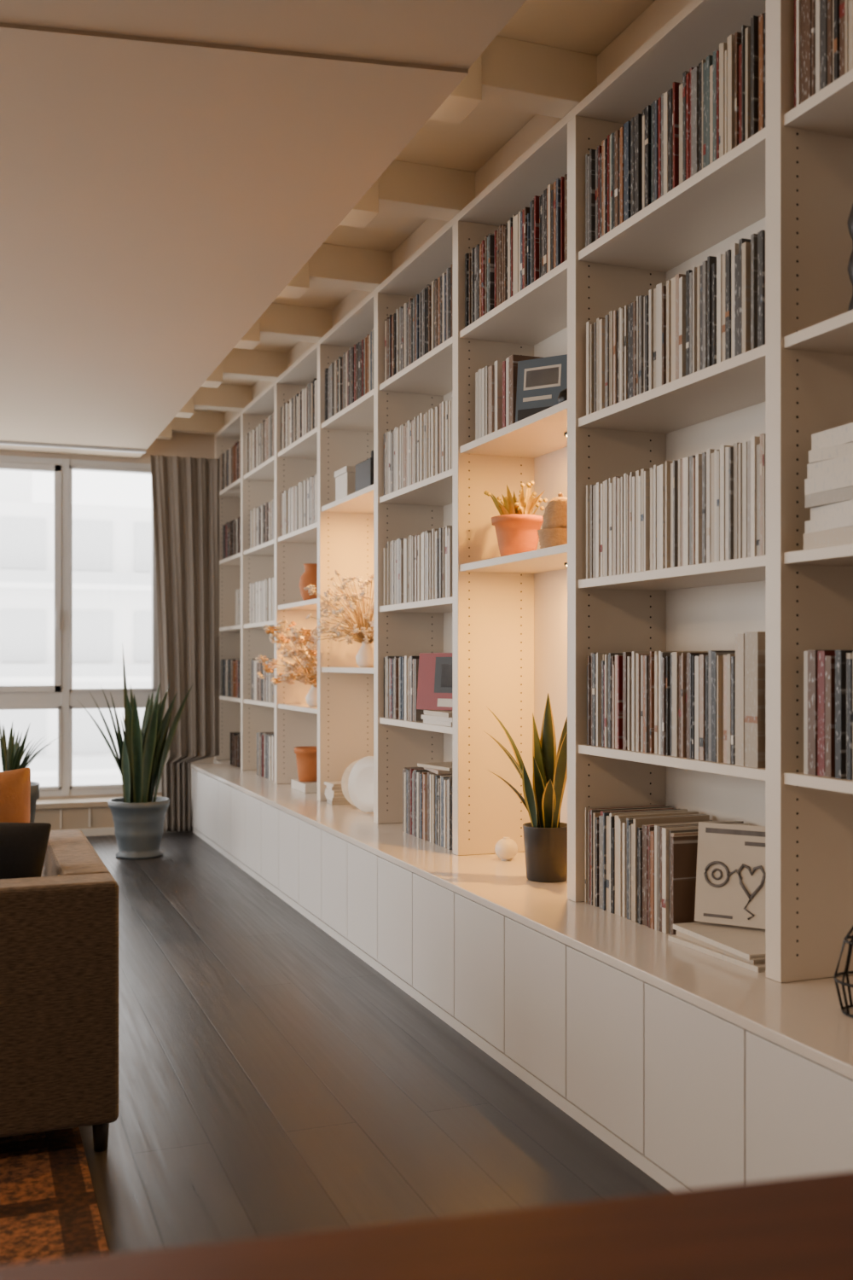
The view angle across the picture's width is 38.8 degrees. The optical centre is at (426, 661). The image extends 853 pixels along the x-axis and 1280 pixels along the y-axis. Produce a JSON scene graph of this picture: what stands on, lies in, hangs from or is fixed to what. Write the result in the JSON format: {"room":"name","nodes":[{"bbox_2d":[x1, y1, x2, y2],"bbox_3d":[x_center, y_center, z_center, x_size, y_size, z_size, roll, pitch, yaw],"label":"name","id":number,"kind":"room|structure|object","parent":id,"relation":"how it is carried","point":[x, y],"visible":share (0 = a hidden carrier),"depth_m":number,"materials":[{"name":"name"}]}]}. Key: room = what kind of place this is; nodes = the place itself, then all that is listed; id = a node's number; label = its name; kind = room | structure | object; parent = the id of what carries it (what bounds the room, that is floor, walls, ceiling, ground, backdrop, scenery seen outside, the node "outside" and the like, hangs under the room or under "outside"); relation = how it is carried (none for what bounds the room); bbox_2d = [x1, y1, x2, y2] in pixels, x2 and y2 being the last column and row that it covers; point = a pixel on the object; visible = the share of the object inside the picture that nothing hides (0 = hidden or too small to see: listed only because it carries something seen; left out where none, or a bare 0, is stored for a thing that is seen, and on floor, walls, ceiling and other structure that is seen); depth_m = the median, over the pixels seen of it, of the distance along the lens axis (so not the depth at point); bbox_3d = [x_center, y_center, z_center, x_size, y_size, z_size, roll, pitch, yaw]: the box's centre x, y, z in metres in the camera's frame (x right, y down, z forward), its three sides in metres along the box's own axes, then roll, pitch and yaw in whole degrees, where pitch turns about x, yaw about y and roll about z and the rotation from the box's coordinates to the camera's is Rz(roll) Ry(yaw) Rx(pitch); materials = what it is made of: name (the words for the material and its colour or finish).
{"room":"living room","nodes":[
{"label":"living room","id":0,"kind":"room"},
{"bbox_2d":[0,431,215,825],"bbox_3d":[-3.812,-0.310,8.126,5.450,3.020,0.100,0,0,-21],"label":"wall","id":1,"kind":"structure","parent":0,"point":[183,445],"depth_m":8.81,"materials":[{"name":"paint"}]},
{"bbox_2d":[0,454,162,797],"bbox_3d":[-4.069,-0.240,7.999,4.596,2.380,0.135,0,0,-21],"label":"window","id":2,"kind":"structure","parent":1,"relation":"in","point":[61,696],"depth_m":8.54,"materials":[{"name":"grey"}]},
{"bbox_2d":[34,794,177,836],"bbox_3d":[-4.020,1.083,7.827,4.850,0.235,0.310,0,0,-21],"label":"trim","id":3,"kind":"structure","parent":1,"relation":"attached to","point":[93,816],"depth_m":8.32,"materials":[{"name":"wood"}]},
{"bbox_2d":[156,35,597,440],"bbox_3d":[-0.149,-1.715,4.918,0.883,0.210,8.630,0,0,-21],"label":"ceiling beams","id":4,"kind":"structure","parent":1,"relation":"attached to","point":[509,73],"depth_m":4.47,"materials":[{"name":"beige paint"}]},
{"bbox_2d":[0,0,655,459],"bbox_3d":[-1.793,-1.690,2.956,5.550,0.460,11.200,0,0,-21],"label":"ceiling","id":5,"kind":"structure","parent":0,"point":[168,168],"depth_m":3.61,"materials":[{"name":"paint"}]},
{"bbox_2d":[0,440,145,453],"bbox_3d":[-3.980,-1.450,7.596,4.360,0.020,0.050,0,0,-21],"label":"rail","id":6,"kind":"object","parent":5,"relation":"attached to","point":[2,442],"visible":1,"depth_m":8.18,"materials":[{"name":"grey metal"}]},
{"bbox_2d":[150,454,219,832],"bbox_3d":[-1.691,-0.121,8.480,0.482,2.618,0.057,0,0,-21],"label":"window curtain","id":7,"kind":"object","parent":6,"relation":"hanging from","point":[185,491],"visible":0.97,"depth_m":8.48,"materials":[{"name":"fabric"}]},
{"bbox_2d":[78,825,669,1254],"bbox_3d":[-1.793,1.250,2.956,5.550,0.100,11.200,0,0,-21],"label":"floor","id":8,"kind":"structure","parent":0,"point":[273,1081],"depth_m":3.36,"materials":[{"name":"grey wood"}]},
{"bbox_2d":[0,722,58,822],"bbox_3d":[-2.362,0.754,6.920,0.569,0.891,0.549,0,0,-21],"label":"aloe","id":9,"kind":"object","parent":8,"relation":"on","point":[11,757],"visible":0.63,"depth_m":6.89,"materials":[{"name":"green plant"}]},
{"bbox_2d":[0,1127,109,1266],"bbox_3d":[-2.356,1.196,3.341,2.570,0.008,3.280,0,0,-21],"label":"area rug","id":10,"kind":"object","parent":8,"relation":"on","point":[49,1211],"visible":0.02,"depth_m":2.67,"materials":[{"name":"orange carpet"}]},
{"bbox_2d":[0,829,118,1151],"bbox_3d":[-1.907,0.868,3.046,2.100,0.665,1.010,0,0,-21],"label":"sofa","id":11,"kind":"object","parent":10,"relation":"on","point":[59,928],"visible":0.98,"depth_m":2.90,"materials":[{"name":"fabric"}]},
{"bbox_2d":[0,767,30,822],"bbox_3d":[-1.346,0.532,3.511,0.440,0.440,0.210,0,0,-32],"label":"leather cushion","id":12,"kind":"object","parent":11,"relation":"on","point":[14,784],"visible":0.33,"depth_m":3.52,"materials":[{"name":"orange leather"}]},
{"bbox_2d":[0,822,51,878],"bbox_3d":[-1.173,0.570,3.084,0.405,0.377,0.164,0,0,-28],"label":"cushion","id":13,"kind":"object","parent":11,"relation":"on","point":[23,846],"visible":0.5,"depth_m":3.08,"materials":[{"name":"fabric"}]},
{"bbox_2d":[79,649,192,859],"bbox_3d":[-1.751,0.539,7.474,0.555,1.320,0.562,0,0,36],"label":"snake plant","id":14,"kind":"object","parent":8,"relation":"on","point":[139,816],"visible":1,"depth_m":7.40,"materials":[{"name":"green plant"}]},
{"bbox_2d":[0,1171,852,1279],"bbox_3d":[0.206,0.825,0.562,1.600,0.750,0.920,0,0,-14],"label":"wooden table","id":15,"kind":"object","parent":8,"relation":"on","point":[801,1228],"visible":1,"depth_m":0.93,"materials":[{"name":"brown wood"}]},
{"bbox_2d":[191,759,852,1191],"bbox_3d":[0.175,0.962,4.504,0.568,0.476,9.495,0,0,-21],"label":"base cabinet","id":16,"kind":"object","parent":8,"relation":"on","point":[700,1069],"visible":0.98,"depth_m":3.20,"materials":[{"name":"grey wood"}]},
{"bbox_2d":[230,732,240,767],"bbox_3d":[-1.209,0.610,8.416,0.254,0.227,0.292,0,0,-21],"label":"record collection","id":17,"kind":"object","parent":16,"relation":"on","point":[235,736],"visible":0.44,"depth_m":8.36},
{"bbox_2d":[256,732,273,781],"bbox_3d":[-0.864,0.585,7.518,0.263,0.277,0.559,0,0,-21],"label":"record collection","id":18,"kind":"object","parent":16,"relation":"on","point":[264,740],"visible":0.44,"depth_m":7.51},
{"bbox_2d":[291,746,317,792],"bbox_3d":[-0.655,0.603,6.812,0.182,0.240,0.300,0,0,-21],"label":"terracotta planter","id":19,"kind":"object","parent":16,"relation":"on","point":[306,757],"visible":0.78,"depth_m":6.75,"materials":[{"name":"orange ceramic"}]},
{"bbox_2d":[324,780,351,804],"bbox_3d":[-0.444,0.670,6.175,0.120,0.106,0.140,0,0,-24],"label":"paper stack","id":20,"kind":"object","parent":16,"relation":"on","point":[334,793],"visible":0.69,"depth_m":6.12,"materials":[{"name":"white paper"}]},
{"bbox_2d":[341,756,373,812],"bbox_3d":[-0.312,0.587,5.963,0.199,0.268,0.569,0,0,-11],"label":"discs","id":21,"kind":"object","parent":16,"relation":"on","point":[357,779],"visible":0.77,"depth_m":5.82,"materials":[{"name":"beige ceramic"}]},
{"bbox_2d":[402,767,452,849],"bbox_3d":[0.119,0.586,4.926,0.258,0.276,0.584,0,0,-21],"label":"record collection","id":22,"kind":"object","parent":16,"relation":"on","point":[427,794],"visible":0.51,"depth_m":4.90},
{"bbox_2d":[417,761,452,773],"bbox_3d":[0.103,0.431,4.907,0.217,0.026,0.281,0,0,-21],"label":"pile","id":23,"kind":"object","parent":22,"relation":"on","point":[435,767],"visible":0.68,"depth_m":4.86,"materials":[{"name":"white paper"}]},
{"bbox_2d":[494,837,517,861],"bbox_3d":[0.291,0.682,4.412,0.084,0.083,0.084,0,0,-21],"label":"decorative sphere","id":24,"kind":"object","parent":16,"relation":"on","point":[506,848],"visible":1,"depth_m":4.38,"materials":[{"name":"beige ceramic"}]},
{"bbox_2d":[484,692,567,882],"bbox_3d":[0.332,0.414,4.039,0.308,0.617,0.169,0,0,15],"label":"snake plant","id":25,"kind":"object","parent":16,"relation":"on","point":[545,838],"visible":0.9,"depth_m":3.99,"materials":[{"name":"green plant"}]},
{"bbox_2d":[214,0,852,983],"bbox_3d":[0.108,-0.547,5.005,0.336,2.541,8.516,0,0,-21],"label":"built-in bookcase","id":26,"kind":"object","parent":16,"relation":"on","point":[519,629],"visible":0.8,"depth_m":3.68,"materials":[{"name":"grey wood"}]},
{"bbox_2d":[219,438,240,491],"bbox_3d":[-1.247,-1.369,8.525,0.261,0.277,0.834,0,0,-21],"label":"record collection","id":27,"kind":"object","parent":26,"relation":"on","point":[229,461],"visible":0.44,"depth_m":8.53},
{"bbox_2d":[220,658,240,698],"bbox_3d":[-1.238,0.116,8.503,0.264,0.267,0.787,0,0,-21],"label":"record collection","id":28,"kind":"object","parent":26,"relation":"on","point":[230,668],"visible":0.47,"depth_m":8.51},
{"bbox_2d":[222,516,240,558],"bbox_3d":[-1.230,-0.859,8.473,0.257,0.258,0.724,0,0,-21],"label":"record collection","id":29,"kind":"object","parent":26,"relation":"on","point":[231,530],"visible":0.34,"depth_m":8.47},
{"bbox_2d":[235,588,240,625],"bbox_3d":[-1.172,-0.369,8.313,0.249,0.247,0.184,0,0,-21],"label":"record collection","id":30,"kind":"object","parent":26,"relation":"on","point":[237,591],"visible":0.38,"depth_m":8.28},
{"bbox_2d":[246,412,273,473],"bbox_3d":[-0.918,-1.369,7.662,0.263,0.277,0.866,0,0,-21],"label":"record collection","id":31,"kind":"object","parent":26,"relation":"on","point":[259,440],"visible":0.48,"depth_m":7.63},
{"bbox_2d":[250,576,273,623],"bbox_3d":[-0.900,-0.379,7.611,0.261,0.267,0.759,0,0,-21],"label":"record collection","id":32,"kind":"object","parent":26,"relation":"on","point":[262,591],"visible":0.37,"depth_m":7.59},
{"bbox_2d":[250,499,273,548],"bbox_3d":[-0.899,-0.859,7.610,0.262,0.257,0.756,0,0,-21],"label":"record collection","id":33,"kind":"object","parent":26,"relation":"on","point":[262,517],"visible":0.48,"depth_m":7.59},
{"bbox_2d":[251,658,273,702],"bbox_3d":[-0.891,0.116,7.592,0.263,0.268,0.718,0,0,-21],"label":"record collection","id":34,"kind":"object","parent":26,"relation":"on","point":[262,689],"visible":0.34,"depth_m":7.63},
{"bbox_2d":[255,619,317,706],"bbox_3d":[-0.691,0.010,6.702,0.500,0.479,0.802,0,0,-21],"label":"bouquet","id":35,"kind":"object","parent":26,"relation":"on","point":[306,657],"visible":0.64,"depth_m":6.58,"materials":[{"name":"beige plant"}]},
{"bbox_2d":[280,378,317,450],"bbox_3d":[-0.583,-1.369,6.782,0.263,0.278,0.864,0,0,-21],"label":"record collection","id":36,"kind":"object","parent":26,"relation":"on","point":[299,416],"visible":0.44,"depth_m":6.74},
{"bbox_2d":[280,472,317,536],"bbox_3d":[-0.585,-0.864,6.784,0.262,0.267,0.869,0,0,-21],"label":"record collection","id":37,"kind":"object","parent":26,"relation":"on","point":[299,504],"visible":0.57,"depth_m":6.73},
{"bbox_2d":[298,563,317,600],"bbox_3d":[-0.631,-0.435,6.750,0.149,0.210,0.183,0,0,13],"label":"terracotta jug","id":38,"kind":"object","parent":26,"relation":"on","point":[309,577],"visible":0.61,"depth_m":6.68,"materials":[{"name":"orange ceramic"}]},
{"bbox_2d":[303,570,373,667],"bbox_3d":[-0.339,-0.199,5.872,0.489,0.456,0.878,0,0,-21],"label":"dried flower arrangement","id":39,"kind":"object","parent":26,"relation":"on","point":[364,658],"visible":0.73,"depth_m":5.84,"materials":[{"name":"beige plant"}]},
{"bbox_2d":[334,465,355,500],"bbox_3d":[-0.374,-0.880,6.063,0.120,0.159,0.210,0,0,-21],"label":"storage box","id":40,"kind":"object","parent":26,"relation":"on","point":[345,477],"visible":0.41,"depth_m":5.98,"materials":[{"name":"white cardboard"}]},
{"bbox_2d":[325,328,373,420],"bbox_3d":[-0.250,-1.374,5.906,0.264,0.288,0.870,0,0,-21],"label":"record collection","id":41,"kind":"object","parent":26,"relation":"on","point":[351,377],"visible":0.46,"depth_m":5.86},
{"bbox_2d":[355,450,373,491],"bbox_3d":[-0.247,-0.895,5.769,0.120,0.189,0.240,0,0,-21],"label":"desk organizer","id":42,"kind":"object","parent":26,"relation":"on","point":[364,470],"visible":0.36,"depth_m":5.72,"materials":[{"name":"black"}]},
{"bbox_2d":[384,656,424,721],"bbox_3d":[-0.004,0.113,5.243,0.254,0.272,0.403,0,0,-21],"label":"record collection","id":43,"kind":"object","parent":26,"relation":"on","point":[400,672],"visible":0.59,"depth_m":5.17},
{"bbox_2d":[384,525,452,605],"bbox_3d":[0.085,-0.387,5.027,0.264,0.282,0.868,0,0,-21],"label":"record collection","id":44,"kind":"object","parent":26,"relation":"on","point":[417,567],"visible":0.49,"depth_m":4.97},
{"bbox_2d":[384,396,452,495],"bbox_3d":[0.083,-0.872,5.026,0.260,0.282,0.867,0,0,-21],"label":"record collection","id":45,"kind":"object","parent":26,"relation":"on","point":[418,450],"visible":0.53,"depth_m":4.97},
{"bbox_2d":[384,264,452,381],"bbox_3d":[0.083,-1.374,5.023,0.259,0.287,0.862,0,0,-21],"label":"record collection","id":46,"kind":"object","parent":26,"relation":"on","point":[423,322],"visible":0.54,"depth_m":4.98},
{"bbox_2d":[421,709,452,727],"bbox_3d":[0.104,0.223,4.790,0.157,0.052,0.311,0,0,-21],"label":"book stack","id":47,"kind":"object","parent":26,"relation":"on","point":[433,717],"visible":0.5,"depth_m":4.76,"materials":[{"name":"white paper"}]},
{"bbox_2d":[416,652,452,710],"bbox_3d":[0.064,0.081,4.869,0.250,0.231,0.035,0,0,41],"label":"book","id":48,"kind":"object","parent":47,"relation":"on","point":[434,689],"visible":0.64,"depth_m":4.88,"materials":[{"name":"red paper"}]},
{"bbox_2d":[475,360,503,439],"bbox_3d":[0.306,-0.939,4.442,0.206,0.276,0.165,0,0,-21],"label":"record collection","id":49,"kind":"object","parent":26,"relation":"on","point":[489,379],"visible":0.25,"depth_m":4.38},
{"bbox_2d":[483,480,547,556],"bbox_3d":[0.325,-0.497,4.301,0.193,0.273,0.200,0,0,27],"label":"potted succulent","id":50,"kind":"object","parent":26,"relation":"on","point":[516,528],"visible":1,"depth_m":4.24,"materials":[{"name":"ceramic"}]},
{"bbox_2d":[465,174,567,327],"bbox_3d":[0.414,-1.374,4.151,0.258,0.287,0.856,0,0,-21],"label":"record collection","id":51,"kind":"object","parent":26,"relation":"on","point":[533,242],"visible":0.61,"depth_m":4.08},
{"bbox_2d":[502,354,541,428],"bbox_3d":[0.364,-0.927,4.230,0.178,0.252,0.087,0,0,-21],"label":"record collection","id":52,"kind":"object","parent":26,"relation":"on","point":[510,364],"visible":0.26,"depth_m":4.18},
{"bbox_2d":[515,354,567,422],"bbox_3d":[0.395,-0.912,4.082,0.190,0.222,0.051,0,0,31],"label":"book","id":53,"kind":"object","parent":26,"relation":"on","point":[540,381],"visible":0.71,"depth_m":4.08,"materials":[{"name":"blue paper"}]},
{"bbox_2d":[537,492,567,548],"bbox_3d":[0.446,-0.462,4.032,0.158,0.202,0.158,0,0,-21],"label":"lidded jar","id":54,"kind":"object","parent":26,"relation":"on","point":[554,532],"visible":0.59,"depth_m":3.98,"materials":[{"name":"beige ceramic"}]},
{"bbox_2d":[557,388,567,403],"bbox_3d":[0.476,-0.868,3.859,0.102,0.135,0.145,0,0,-21],"label":"figurine","id":55,"kind":"object","parent":26,"relation":"on","point":[562,397],"visible":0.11,"depth_m":3.86,"materials":[{"name":"black"}]},
{"bbox_2d":[587,650,735,764],"bbox_3d":[0.731,0.111,3.324,0.262,0.277,0.744,0,0,-21],"label":"record collection","id":56,"kind":"object","parent":26,"relation":"on","point":[682,704],"visible":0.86,"depth_m":3.22},
{"bbox_2d":[585,11,766,247],"bbox_3d":[0.757,-1.377,3.259,0.265,0.292,0.906,0,0,-21],"label":"record collection","id":57,"kind":"object","parent":26,"relation":"on","point":[718,104],"visible":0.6,"depth_m":3.15},
{"bbox_2d":[586,433,766,578],"bbox_3d":[0.756,-0.388,3.257,0.261,0.285,0.902,0,0,-21],"label":"record collection","id":58,"kind":"object","parent":26,"relation":"on","point":[710,506],"visible":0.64,"depth_m":3.15},
{"bbox_2d":[586,227,766,415],"bbox_3d":[0.756,-0.872,3.258,0.263,0.282,0.904,0,0,-21],"label":"record collection","id":59,"kind":"object","parent":26,"relation":"on","point":[713,313],"visible":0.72,"depth_m":3.15},
{"bbox_2d":[735,631,766,767],"bbox_3d":[0.869,0.090,2.913,0.239,0.319,0.086,0,0,-21],"label":"record collection","id":60,"kind":"object","parent":26,"relation":"on","point":[750,646],"visible":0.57,"depth_m":2.85},
{"bbox_2d":[794,0,852,107],"bbox_3d":[1.031,-1.379,2.531,0.259,0.297,0.497,0,0,-21],"label":"record collection","id":61,"kind":"object","parent":26,"relation":"on","point":[823,29],"visible":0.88,"depth_m":2.64},
{"bbox_2d":[803,650,852,779],"bbox_3d":[1.063,0.111,2.446,0.260,0.277,0.615,0,0,-21],"label":"record collection","id":62,"kind":"object","parent":26,"relation":"on","point":[828,674],"visible":1,"depth_m":2.62},
{"bbox_2d":[803,422,852,549],"bbox_3d":[0.961,-0.373,2.623,0.212,0.256,0.212,0,0,-21],"label":"book stack","id":63,"kind":"object","parent":26,"relation":"on","point":[829,486],"visible":1,"depth_m":2.60,"materials":[{"name":"white paper"}]},
{"bbox_2d":[848,203,852,311],"bbox_3d":[0.955,-0.890,2.610,0.092,0.320,0.090,0,0,-21],"label":"sculpture","id":64,"kind":"object","parent":26,"relation":"on","point":[851,216],"visible":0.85,"depth_m":2.61,"materials":[{"name":"grey ceramic"}]},
{"bbox_2d":[585,803,754,935],"bbox_3d":[0.692,0.580,3.454,0.282,0.286,0.484,0,0,-21],"label":"record collection","id":65,"kind":"object","parent":16,"relation":"on","point":[641,860],"visible":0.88,"depth_m":3.37},
{"bbox_2d":[668,921,766,972],"bbox_3d":[0.789,0.703,3.018,0.215,0.040,0.366,0,0,-21],"label":"magazine stack","id":66,"kind":"object","parent":16,"relation":"on","point":[745,947],"visible":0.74,"depth_m":3.00,"materials":[{"name":"white paper"}]},
{"bbox_2d":[694,821,766,929],"bbox_3d":[0.792,0.548,3.113,0.200,0.254,0.045,0,0,31],"label":"magazine","id":67,"kind":"object","parent":66,"relation":"on","point":[731,870],"visible":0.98,"depth_m":3.11,"materials":[{"name":"beige paper"}]},
{"bbox_2d":[833,925,852,1018],"bbox_3d":[0.906,0.627,2.484,0.136,0.191,0.136,0,0,-21],"label":"wire lantern","id":68,"kind":"object","parent":16,"relation":"on","point":[846,972],"visible":1,"depth_m":2.50,"materials":[{"name":"black metal"}]},
{"label":"outside","id":69,"kind":"structure","parent":0,"visible":0},
{"bbox_2d":[0,470,151,785],"bbox_3d":[-19.462,3.450,41.331,25.000,23.500,12.900,0,0,-21],"label":"apartment building","id":70,"kind":"structure","parent":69,"point":[112,544],"depth_m":38.31,"materials":[{"name":"white concrete"}]}
]}

